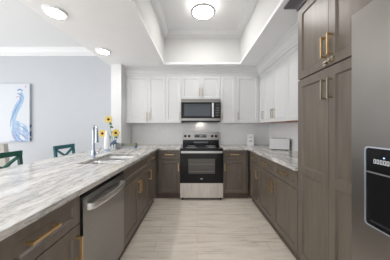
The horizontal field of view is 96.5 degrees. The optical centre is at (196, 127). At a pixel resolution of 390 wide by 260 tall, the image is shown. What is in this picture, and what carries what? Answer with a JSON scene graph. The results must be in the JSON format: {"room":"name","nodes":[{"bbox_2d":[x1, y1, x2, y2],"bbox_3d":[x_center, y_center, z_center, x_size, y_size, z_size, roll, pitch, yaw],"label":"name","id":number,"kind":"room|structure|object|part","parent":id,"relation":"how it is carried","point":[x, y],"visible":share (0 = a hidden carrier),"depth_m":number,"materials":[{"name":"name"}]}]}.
{"room":"kitchen","nodes":[
{"label":"kitchen","id":0,"kind":"room"},
{"bbox_2d":[0,0,83,46],"bbox_3d":[-3.612,-1.700,0.260,3.975,0.040,6.920,0,0,0],"label":"ceiling","id":1,"kind":"structure","parent":0,"point":[20,26],"depth_m":3.01,"materials":[{"name":"paint"}]},
{"bbox_2d":[0,56,217,166],"bbox_3d":[-1.980,-0.270,3.770,7.240,3.100,0.100,0,0,0],"label":"wall","id":2,"kind":"structure","parent":0,"point":[71,95],"depth_m":3.72,"materials":[{"name":"paint"}]},
{"bbox_2d":[0,84,31,141],"bbox_3d":[-3.868,-0.311,3.695,0.665,1.222,0.048,0,0,0],"label":"painting","id":3,"kind":"object","parent":2,"relation":"attached to","point":[15,99],"visible":1,"depth_m":3.67,"materials":[{"name":"white paper"}]},
{"bbox_2d":[0,47,95,55],"bbox_3d":[-3.612,-1.605,3.670,3.975,0.150,0.100,0,0,0],"label":"crown molding","id":4,"kind":"structure","parent":2,"relation":"attached to","point":[4,51],"depth_m":3.65,"materials":[{"name":"paint"}]},
{"bbox_2d":[126,76,164,122],"bbox_3d":[-1.002,-0.548,3.531,0.767,0.916,0.355,0,0,0],"label":"upper cabinet","id":5,"kind":"object","parent":2,"relation":"attached to","point":[146,94],"depth_m":3.40,"materials":[{"name":"white paint"}]},
{"bbox_3d":[-1.369,-0.548,3.555,0.033,0.916,0.306,0,0,0],"label":"filler panel","id":6,"kind":"part","parent":5,"relation":"part of","materials":[{"name":"white wood"}]},
{"bbox_3d":[-1.155,-0.548,3.400,0.387,0.916,0.020,0,0,0],"label":"door","id":7,"kind":"part","parent":5,"relation":"part of","materials":[{"name":"white paint"}]},
{"bbox_3d":[-0.789,-0.548,3.400,0.339,0.916,0.020,0,0,0],"label":"door","id":8,"kind":"part","parent":5,"relation":"part of","materials":[{"name":"white paint"}]},
{"bbox_2d":[165,76,182,122],"bbox_3d":[-0.462,-0.548,3.531,0.308,0.916,0.355,0,0,0],"label":"upper cabinet","id":9,"kind":"object","parent":2,"relation":"attached to","point":[172,83],"visible":0.95,"depth_m":3.40,"materials":[{"name":"white paint"}]},
{"bbox_2d":[132,123,268,144],"bbox_3d":[0.077,0.137,3.715,2.924,0.458,0.010,0,0,0],"label":"backsplash","id":10,"kind":"structure","parent":2,"relation":"attached to","point":[142,133],"depth_m":3.71,"materials":[{"name":"white tile"}]},
{"bbox_2d":[181,76,219,98],"bbox_3d":[0.075,-0.778,3.531,0.762,0.456,0.355,0,0,0],"label":"upper cabinet","id":11,"kind":"object","parent":2,"relation":"attached to","point":[192,87],"visible":0.89,"depth_m":3.40,"materials":[{"name":"white paint"}]},
{"bbox_3d":[-0.116,-0.778,3.400,0.378,0.456,0.020,0,0,0],"label":"door","id":12,"kind":"part","parent":11,"relation":"part of","materials":[{"name":"white paint"}]},
{"bbox_2d":[181,99,220,121],"bbox_3d":[0.075,-0.326,3.494,0.758,0.442,0.422,0,0,0],"label":"microwave","id":13,"kind":"object","parent":11,"relation":"attached to","point":[192,110],"visible":1,"depth_m":3.33,"materials":[{"name":"metal"}]},
{"bbox_3d":[0.003,-0.329,3.336,0.614,0.308,0.021,0,0,0],"label":"door","id":14,"kind":"part","parent":13,"relation":"part of","materials":[{"name":"black glass"}]},
{"bbox_3d":[0.075,-0.153,3.336,0.758,0.041,0.021,0,0,0],"label":"trim","id":15,"kind":"part","parent":13,"relation":"part of","materials":[{"name":"metal"}]},
{"bbox_3d":[0.383,-0.329,3.336,0.142,0.308,0.021,0,0,0],"label":"control panel","id":16,"kind":"part","parent":13,"relation":"part of","materials":[{"name":"black ceramic"}]},
{"bbox_3d":[0.266,-0.778,3.400,0.378,0.456,0.020,0,0,0],"label":"door","id":17,"kind":"part","parent":11,"relation":"part of","materials":[{"name":"white paint"}]},
{"bbox_2d":[218,76,235,122],"bbox_3d":[0.609,-0.548,3.531,0.302,0.916,0.355,0,0,0],"label":"upper cabinet","id":18,"kind":"object","parent":2,"relation":"attached to","point":[227,83],"visible":0.96,"depth_m":3.40,"materials":[{"name":"white paint"}]},
{"bbox_2d":[236,76,258,122],"bbox_3d":[0.984,-0.548,3.531,0.443,0.916,0.355,0,0,0],"label":"upper cabinet","id":19,"kind":"object","parent":2,"relation":"attached to","point":[247,87],"visible":0.98,"depth_m":3.40,"materials":[{"name":"white paint"}]},
{"bbox_2d":[111,64,131,143],"bbox_3d":[-1.479,0.060,3.450,0.186,2.440,0.540,0,0,0],"label":"wall","id":20,"kind":"structure","parent":0,"point":[118,76],"depth_m":3.18,"materials":[{"name":"paint"}]},
{"bbox_2d":[124,22,297,75],"bbox_3d":[-0.087,-1.083,2.540,2.594,0.152,1.700,0,0,0],"label":"crown molding","id":21,"kind":"structure","parent":20,"relation":"attached to","point":[289,40],"depth_m":3.31,"materials":[{"name":"white paint"}]},
{"bbox_2d":[19,0,297,65],"bbox_3d":[-0.043,-1.420,0.260,3.165,0.520,6.920,0,0,0],"label":"ceiling","id":22,"kind":"structure","parent":0,"point":[117,26],"depth_m":2.08,"materials":[{"name":"paint"}]},
{"bbox_2d":[41,4,68,18],"bbox_3d":[-1.415,-1.146,1.740,0.210,0.028,0.210,0,0,0],"label":"recessed light","id":23,"kind":"object","parent":22,"relation":"in","point":[54,11],"visible":1,"depth_m":1.71,"materials":[{"name":"paint"}]},
{"bbox_2d":[45,8,65,18],"bbox_3d":[-1.415,-1.135,1.740,0.166,0.005,0.166,0,0,-40],"label":"diffuser","id":24,"kind":"object","parent":23,"relation":"attached to","point":[58,13],"depth_m":1.73,"materials":[{"name":"white plastic"}]},
{"bbox_2d":[95,47,110,53],"bbox_3d":[-1.415,-1.146,2.620,0.210,0.028,0.210,0,0,0],"label":"recessed light","id":25,"kind":"object","parent":22,"relation":"in","point":[100,50],"visible":1,"depth_m":2.58,"materials":[{"name":"paint"}]},
{"bbox_2d":[97,50,108,53],"bbox_3d":[-1.415,-1.135,2.620,0.166,0.005,0.166,0,0,-5],"label":"diffuser","id":26,"kind":"object","parent":25,"relation":"attached to","point":[99,51],"depth_m":2.60,"materials":[{"name":"white plastic"}]},
{"bbox_2d":[161,0,246,29],"bbox_3d":[0.095,-1.760,1.870,1.390,0.040,2.640,0,0,0],"label":"ceiling","id":27,"kind":"structure","parent":0,"point":[178,16],"depth_m":2.70,"materials":[{"name":"paint"}]},
{"bbox_2d":[191,0,215,20],"bbox_3d":[0.088,-1.694,2.500,0.358,0.093,0.358,0,0,0],"label":"ceiling light","id":28,"kind":"object","parent":27,"relation":"attached to","point":[202,10],"visible":1,"depth_m":2.45,"materials":[{"name":"glass"}]},
{"bbox_2d":[133,0,280,61],"bbox_3d":[0.095,-1.480,1.870,1.470,0.560,2.720,0,0,0],"label":"ceiling","id":29,"kind":"structure","parent":0,"point":[170,49],"depth_m":3.19,"materials":[{"name":"paint"}]},
{"bbox_2d":[151,0,257,37],"bbox_3d":[0.095,-1.690,1.870,1.390,0.100,2.640,0,0,0],"label":"crown molding","id":30,"kind":"structure","parent":29,"relation":"attached to","point":[250,5],"depth_m":3.08,"materials":[{"name":"paint"}]},
{"bbox_2d":[119,197,296,259],"bbox_3d":[-1.980,1.305,0.310,7.240,0.050,7.020,0,0,0],"label":"floor","id":31,"kind":"structure","parent":0,"point":[171,228],"depth_m":2.10,"materials":[{"name":"beige wood"}]},
{"bbox_2d":[0,143,10,166],"bbox_3d":[-3.253,0.765,2.933,0.480,1.030,0.594,0,0,-8],"label":"dining chair","id":32,"kind":"object","parent":31,"relation":"on","point":[3,146],"visible":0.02,"depth_m":2.71,"materials":[{"name":"beige fabric"}]},
{"bbox_2d":[0,150,22,168],"bbox_3d":[-1.915,0.778,1.885,0.454,1.006,0.434,0,0,0],"label":"bar stool","id":33,"kind":"object","parent":31,"relation":"on","point":[18,154],"visible":0.16,"depth_m":1.99,"materials":[{"name":"green wood"}]},
{"bbox_3d":[-2.113,0.303,1.885,0.024,0.057,0.422,0,0,0],"label":"rail","id":34,"kind":"part","parent":33,"relation":"part of","materials":[{"name":"green paint"}]},
{"bbox_3d":[-2.105,0.788,2.078,0.074,0.988,0.049,0,0,0],"label":"leg","id":35,"kind":"part","parent":33,"relation":"part of","materials":[{"name":"green paint"}]},
{"bbox_2d":[0,196,82,259],"bbox_3d":[-0.992,0.841,0.753,0.636,0.878,0.607,0,0,0],"label":"base cabinet","id":36,"kind":"object","parent":31,"relation":"on","point":[56,235],"visible":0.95,"depth_m":0.85,"materials":[{"name":"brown wood"}]},
{"bbox_3d":[-0.692,0.482,0.792,0.036,0.013,0.150,0,0,0],"label":"handle","id":37,"kind":"part","parent":36,"relation":"part of","materials":[{"name":"gold metal"}]},
{"bbox_3d":[-0.720,0.877,0.753,0.020,0.593,0.604,0,0,0],"label":"door","id":38,"kind":"part","parent":36,"relation":"part of","materials":[{"name":"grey wood"}]},
{"bbox_3d":[-0.692,0.712,1.025,0.036,0.140,0.013,0,0,0],"label":"handle","id":39,"kind":"part","parent":36,"relation":"part of","materials":[{"name":"gold metal"}]},
{"bbox_2d":[53,144,74,157],"bbox_3d":[-1.905,0.778,2.765,0.454,1.006,0.434,0,0,0],"label":"bar stool","id":40,"kind":"object","parent":31,"relation":"on","point":[71,146],"visible":0.16,"depth_m":2.73,"materials":[{"name":"green wood"}]},
{"bbox_3d":[-2.095,0.788,2.572,0.074,0.988,0.049,0,0,0],"label":"leg","id":41,"kind":"part","parent":40,"relation":"part of","materials":[{"name":"teal paint"}]},
{"bbox_3d":[-2.103,0.303,2.765,0.024,0.057,0.422,0,0,0],"label":"rail","id":42,"kind":"part","parent":40,"relation":"part of","materials":[{"name":"teal paint"}]},
{"bbox_2d":[80,171,124,259],"bbox_3d":[-0.958,0.844,1.368,0.644,0.872,0.600,0,0,0],"label":"dishwasher","id":43,"kind":"object","parent":31,"relation":"on","point":[101,206],"visible":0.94,"depth_m":1.30,"materials":[{"name":"silver metal"}]},
{"bbox_3d":[-0.669,0.508,1.367,0.066,0.038,0.515,0,0,0],"label":"handle","id":44,"kind":"part","parent":43,"relation":"part of","materials":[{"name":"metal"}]},
{"bbox_2d":[119,156,148,258],"bbox_3d":[-0.992,0.841,2.125,0.636,0.878,0.894,0,0,0],"label":"base cabinet","id":45,"kind":"object","parent":31,"relation":"on","point":[136,176],"visible":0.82,"depth_m":2.01,"materials":[{"name":"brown wood"}]},
{"bbox_2d":[0,145,181,240],"bbox_3d":[-1.020,0.384,2.059,1.439,0.035,3.319,0,0,0],"label":"countertop","id":46,"kind":"structure","parent":45,"relation":"on","point":[29,192],"depth_m":1.18,"materials":[{"name":"white stone"}]},
{"bbox_2d":[90,125,101,157],"bbox_3d":[-1.224,0.166,2.084,0.120,0.400,0.161,0,0,-13],"label":"faucet","id":47,"kind":"object","parent":46,"relation":"on","point":[95,139],"visible":1,"depth_m":2.10,"materials":[{"name":"silver metal"}]},
{"bbox_2d":[104,131,109,151],"bbox_3d":[-1.345,0.207,2.600,0.082,0.318,0.082,0,0,0],"label":"bottle","id":48,"kind":"object","parent":46,"relation":"on","point":[106,137],"visible":0.98,"depth_m":2.57,"materials":[{"name":"ceramic"}]},
{"bbox_2d":[87,156,132,163],"bbox_3d":[-1.014,0.494,2.098,0.437,0.185,0.725,0,0,0],"label":"sink","id":49,"kind":"object","parent":46,"relation":"in","point":[110,159],"visible":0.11,"depth_m":2.12,"materials":[{"name":"metal"}]},
{"bbox_3d":[-1.014,0.494,1.927,0.437,0.185,0.385,0,0,0],"label":"bowl","id":50,"kind":"part","parent":49,"relation":"part of","materials":[{"name":"metal"}]},
{"bbox_3d":[-1.014,0.494,2.290,0.437,0.185,0.340,0,0,0],"label":"bowl","id":51,"kind":"part","parent":49,"relation":"part of","materials":[{"name":"metal"}]},
{"bbox_2d":[110,135,116,149],"bbox_3d":[-1.405,0.248,2.915,0.146,0.235,0.137,0,0,0],"label":"glass vase","id":52,"kind":"object","parent":46,"relation":"on","point":[113,141],"visible":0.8,"depth_m":2.89,"materials":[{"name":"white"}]},
{"bbox_2d":[98,130,110,137],"bbox_3d":[-1.510,0.191,2.887,0.248,0.312,0.044,0,0,-13],"label":"sunflower","id":53,"kind":"object","parent":52,"relation":"in","point":[101,132],"visible":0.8,"depth_m":2.87,"materials":[{"name":"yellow plant"}]},
{"bbox_2d":[104,116,112,134],"bbox_3d":[-1.466,0.073,2.918,0.173,0.546,0.042,0,0,-5],"label":"sunflower","id":54,"kind":"object","parent":52,"relation":"in","point":[108,119],"visible":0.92,"depth_m":2.92,"materials":[{"name":"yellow plant"}]},
{"bbox_2d":[112,129,119,137],"bbox_3d":[-1.346,0.184,2.893,0.131,0.324,0.085,0,0,0],"label":"sunflower","id":55,"kind":"object","parent":52,"relation":"in","point":[115,133],"visible":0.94,"depth_m":2.87,"materials":[{"name":"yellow plant"}]},
{"bbox_2d":[117,143,136,148],"bbox_3d":[-1.250,0.319,3.075,0.330,0.095,0.130,0,0,-2],"label":"caddy","id":56,"kind":"object","parent":46,"relation":"on","point":[119,145],"visible":0.69,"depth_m":3.01,"materials":[{"name":"grey plastic"}]},
{"bbox_3d":[-1.178,0.337,3.076,0.212,0.034,0.102,0,0,-2],"label":"folded cloth","id":57,"kind":"object","parent":56,"relation":"in","visible":0},
{"bbox_2d":[124,143,137,145],"bbox_3d":[-1.168,0.296,3.078,0.219,0.047,0.093,0,0,-2],"label":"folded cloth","id":58,"kind":"object","parent":57,"relation":"on","point":[134,144],"visible":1,"depth_m":3.04,"materials":[{"name":"grey fabric"}]},
{"bbox_3d":[-0.720,0.877,1.901,0.020,0.593,0.444,0,0,0],"label":"door","id":59,"kind":"part","parent":45,"relation":"part of","materials":[{"name":"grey wood"}]},
{"bbox_3d":[-0.720,0.491,2.125,0.020,0.167,0.891,0,0,0],"label":"drawer","id":60,"kind":"part","parent":45,"relation":"part of","materials":[{"name":"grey wood"}]},
{"bbox_3d":[-0.720,0.877,2.349,0.020,0.593,0.444,0,0,0],"label":"door","id":61,"kind":"part","parent":45,"relation":"part of","materials":[{"name":"brown wood"}]},
{"bbox_2d":[146,152,154,212],"bbox_3d":[-0.992,0.841,2.804,0.636,0.878,0.460,0,0,0],"label":"base cabinet","id":62,"kind":"object","parent":31,"relation":"on","point":[151,156],"visible":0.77,"depth_m":2.76,"materials":[{"name":"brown wood"}]},
{"bbox_3d":[-0.720,0.491,2.774,0.020,0.167,0.397,0,0,0],"label":"drawer","id":63,"kind":"part","parent":62,"relation":"part of","materials":[{"name":"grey wood"}]},
{"bbox_3d":[-0.720,0.877,2.774,0.020,0.593,0.397,0,0,0],"label":"door","id":64,"kind":"part","parent":62,"relation":"part of","materials":[{"name":"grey wood"}]},
{"bbox_2d":[155,150,157,197],"bbox_3d":[-1.006,0.841,3.420,0.588,0.878,0.560,0,0,0],"label":"base cabinet","id":65,"kind":"object","parent":31,"relation":"on","point":[156,152],"visible":0.07,"depth_m":3.14,"materials":[{"name":"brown wood"}]},
{"bbox_2d":[158,150,179,197],"bbox_3d":[-0.505,0.841,3.392,0.406,0.878,0.636,0,0,0],"label":"base cabinet","id":66,"kind":"object","parent":31,"relation":"on","point":[168,160],"visible":0.85,"depth_m":3.12,"materials":[{"name":"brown wood"}]},
{"bbox_3d":[-0.490,0.491,3.120,0.373,0.167,0.020,0,0,0],"label":"drawer","id":67,"kind":"part","parent":66,"relation":"part of","materials":[{"name":"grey wood"}]},
{"bbox_3d":[-0.490,0.877,3.120,0.373,0.593,0.020,0,0,0],"label":"door","id":68,"kind":"part","parent":66,"relation":"part of","materials":[{"name":"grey wood"}]},
{"bbox_2d":[180,132,222,199],"bbox_3d":[0.081,0.686,3.347,0.756,1.187,0.716,0,0,0],"label":"range","id":69,"kind":"object","parent":31,"relation":"on","point":[201,155],"visible":1,"depth_m":3.04,"materials":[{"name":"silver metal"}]},
{"bbox_3d":[0.081,0.175,3.642,0.752,0.165,0.014,0,0,0],"label":"control panel","id":70,"kind":"part","parent":69,"relation":"part of","materials":[{"name":"metal"}]},
{"bbox_3d":[0.081,1.103,3.059,0.752,0.257,0.029,0,0,0],"label":"drawer","id":71,"kind":"part","parent":69,"relation":"part of","materials":[{"name":"metal"}]},
{"bbox_3d":[0.081,0.685,3.054,0.752,0.571,0.039,0,0,0],"label":"door","id":72,"kind":"part","parent":69,"relation":"part of","materials":[{"name":"black glass"}]},
{"bbox_2d":[180,145,222,149],"bbox_3d":[0.081,0.377,3.345,0.756,0.019,0.600,0,0,0],"label":"cooktop","id":73,"kind":"object","parent":69,"relation":"in","point":[184,147],"depth_m":3.19,"materials":[{"name":"black glass"}]},
{"bbox_3d":[0.081,0.424,3.013,0.716,0.036,0.047,0,0,0],"label":"handle","id":74,"kind":"part","parent":69,"relation":"part of","materials":[{"name":"metal"}]},
{"bbox_2d":[223,150,247,197],"bbox_3d":[0.694,0.841,3.392,0.459,0.878,0.636,0,0,0],"label":"base cabinet","id":75,"kind":"object","parent":31,"relation":"on","point":[235,162],"visible":0.88,"depth_m":3.12,"materials":[{"name":"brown wood"}]},
{"bbox_3d":[0.671,0.491,3.120,0.412,0.167,0.020,0,0,0],"label":"drawer","id":76,"kind":"part","parent":75,"relation":"part of","materials":[{"name":"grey wood"}]},
{"bbox_3d":[0.671,0.877,3.120,0.412,0.593,0.020,0,0,0],"label":"door","id":77,"kind":"part","parent":75,"relation":"part of","materials":[{"name":"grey wood"}]},
{"bbox_2d":[248,150,251,197],"bbox_3d":[1.240,0.841,3.420,0.580,0.878,0.560,0,0,0],"label":"base cabinet","id":78,"kind":"object","parent":31,"relation":"on","point":[249,195],"visible":0.07,"depth_m":3.15,"materials":[{"name":"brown wood"}]},
{"bbox_2d":[250,151,260,211],"bbox_3d":[1.207,0.841,2.840,0.636,0.878,0.441,0,0,0],"label":"base cabinet","id":79,"kind":"object","parent":31,"relation":"on","point":[254,158],"visible":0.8,"depth_m":2.81,"materials":[{"name":"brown wood"}]},
{"bbox_3d":[0.935,0.491,2.820,0.020,0.167,0.398,0,0,0],"label":"drawer","id":80,"kind":"part","parent":79,"relation":"part of","materials":[{"name":"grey wood"}]},
{"bbox_3d":[0.935,0.877,2.820,0.020,0.593,0.398,0,0,0],"label":"door","id":81,"kind":"part","parent":79,"relation":"part of","materials":[{"name":"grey wood"}]},
{"bbox_2d":[259,155,276,232],"bbox_3d":[1.207,0.841,2.368,0.636,0.878,0.499,0,0,0],"label":"base cabinet","id":82,"kind":"object","parent":31,"relation":"on","point":[265,165],"visible":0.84,"depth_m":2.35,"materials":[{"name":"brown wood"}]},
{"bbox_3d":[0.935,0.491,2.368,0.020,0.167,0.496,0,0,0],"label":"drawer","id":83,"kind":"part","parent":82,"relation":"part of","materials":[{"name":"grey wood"}]},
{"bbox_3d":[0.935,0.877,2.368,0.020,0.593,0.496,0,0,0],"label":"door","id":84,"kind":"part","parent":82,"relation":"part of","materials":[{"name":"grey wood"}]},
{"bbox_2d":[271,161,300,259],"bbox_3d":[1.207,0.841,1.859,0.636,0.878,0.514,0,0,0],"label":"base cabinet","id":85,"kind":"object","parent":31,"relation":"on","point":[285,180],"visible":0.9,"depth_m":1.82,"materials":[{"name":"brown wood"}]},
{"bbox_2d":[219,145,297,170],"bbox_3d":[1.001,0.384,2.659,1.076,0.035,2.121,0,0,0],"label":"countertop","id":86,"kind":"structure","parent":85,"relation":"on","point":[287,158],"depth_m":2.45,"materials":[{"name":"white stone"}]},
{"bbox_2d":[247,134,253,145],"bbox_3d":[1.089,0.248,3.555,0.128,0.235,0.110,0,0,8],"label":"appliance","id":87,"kind":"object","parent":86,"relation":"on","point":[250,137],"visible":0.98,"depth_m":3.52,"materials":[{"name":"white plastic"}]},
{"bbox_2d":[269,138,290,149],"bbox_3d":[1.383,0.272,2.897,0.313,0.187,0.170,0,0,16],"label":"toaster","id":88,"kind":"object","parent":86,"relation":"on","point":[274,143],"visible":1,"depth_m":2.83,"materials":[{"name":"white plastic"}]},
{"bbox_3d":[0.935,0.491,1.859,0.020,0.167,0.511,0,0,0],"label":"drawer","id":89,"kind":"part","parent":85,"relation":"part of","materials":[{"name":"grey wood"}]},
{"bbox_3d":[0.935,0.877,1.859,0.020,0.593,0.511,0,0,0],"label":"door","id":90,"kind":"part","parent":85,"relation":"part of","materials":[{"name":"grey wood"}]},
{"bbox_2d":[298,0,372,259],"bbox_3d":[1.214,0.105,1.215,0.649,2.350,0.762,0,0,0],"label":"pantry cabinet","id":91,"kind":"object","parent":31,"relation":"on","point":[324,26],"visible":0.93,"depth_m":1.25,"materials":[{"name":"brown wood"}]},
{"bbox_2d":[284,0,306,10],"bbox_3d":[1.020,-1.115,0.791,0.361,0.088,1.782,0,0,0],"label":"crown molding","id":92,"kind":"structure","parent":91,"relation":"on","point":[292,4],"depth_m":1.58,"materials":[{"name":"wood"}]},
{"bbox_3d":[0.935,0.377,1.410,0.020,1.595,0.369,0,0,0],"label":"door","id":93,"kind":"part","parent":91,"relation":"part of","materials":[{"name":"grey wood"}]},
{"bbox_3d":[0.935,-0.750,1.410,0.020,0.631,0.369,0,0,0],"label":"door","id":94,"kind":"part","parent":91,"relation":"part of","materials":[{"name":"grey wood"}]},
{"bbox_3d":[0.907,-0.272,1.254,0.036,0.140,0.012,0,0,0],"label":"handle","id":95,"kind":"part","parent":91,"relation":"part of","materials":[{"name":"gold metal"}]},
{"bbox_3d":[0.907,-0.575,1.254,0.036,0.145,0.012,0,0,0],"label":"handle","id":96,"kind":"part","parent":91,"relation":"part of","materials":[{"name":"gold metal"}]},
{"bbox_3d":[0.907,-0.272,1.194,0.036,0.140,0.012,0,0,0],"label":"handle","id":97,"kind":"part","parent":91,"relation":"part of","materials":[{"name":"gold metal"}]},
{"bbox_3d":[0.907,-0.575,1.194,0.036,0.145,0.012,0,0,0],"label":"handle","id":98,"kind":"part","parent":91,"relation":"part of","materials":[{"name":"gold metal"}]},
{"bbox_3d":[0.935,0.377,1.029,0.020,1.595,0.387,0,0,0],"label":"door","id":99,"kind":"part","parent":91,"relation":"part of","materials":[{"name":"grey wood"}]},
{"bbox_3d":[0.935,-0.750,1.029,0.020,0.631,0.387,0,0,0],"label":"door","id":100,"kind":"part","parent":91,"relation":"part of","materials":[{"name":"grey wood"}]},
{"bbox_2d":[352,0,389,259],"bbox_3d":[1.070,0.388,0.333,0.861,1.785,0.910,0,0,0],"label":"refrigerator","id":101,"kind":"object","parent":31,"relation":"on","point":[370,24],"visible":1,"depth_m":0.70,"materials":[{"name":"grey metal"}]},
{"bbox_3d":[0.699,0.236,0.605,0.003,0.309,0.225,0,0,0],"label":"glass panel","id":102,"kind":"part","parent":101,"relation":"part of","materials":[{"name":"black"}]},
{"bbox_3d":[1.590,-0.270,0.260,0.100,3.100,6.920,0,0,0],"label":"wall","id":103,"kind":"structure","parent":0,"visible":0},
{"bbox_2d":[259,72,263,122],"bbox_3d":[1.351,-0.545,3.263,0.355,0.922,0.245,0,0,0],"label":"upper cabinet","id":104,"kind":"object","parent":103,"relation":"attached to","point":[261,77],"visible":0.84,"depth_m":3.30,"materials":[{"name":"white paint"}]},
{"bbox_2d":[264,54,297,122],"bbox_3d":[1.351,-0.545,2.753,0.355,0.922,0.770,0,0,0],"label":"upper cabinet","id":105,"kind":"object","parent":103,"relation":"attached to","point":[275,75],"visible":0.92,"depth_m":2.69,"materials":[{"name":"white paint"}]},
{"bbox_3d":[1.220,-0.548,2.946,0.020,0.916,0.382,0,0,0],"label":"door","id":106,"kind":"part","parent":105,"relation":"part of","materials":[{"name":"white paint"}]},
{"bbox_3d":[1.220,-0.548,2.561,0.020,0.916,0.382,0,0,0],"label":"door","id":107,"kind":"part","parent":105,"relation":"part of","materials":[{"name":"white paint"}]},
{"bbox_2d":[269,122,297,151],"bbox_3d":[1.535,0.137,2.655,0.010,0.458,2.110,0,0,0],"label":"backsplash","id":108,"kind":"structure","parent":103,"relation":"attached to","point":[289,130],"depth_m":2.94,"materials":[{"name":"white tile"}]},
{"bbox_2d":[286,44,299,120],"bbox_3d":[1.351,-0.545,1.983,0.355,0.922,0.766,0,0,0],"label":"upper cabinet","id":109,"kind":"object","parent":103,"relation":"attached to","point":[292,80],"visible":0.16,"depth_m":2.23,"materials":[{"name":"white paint"}]}
]}

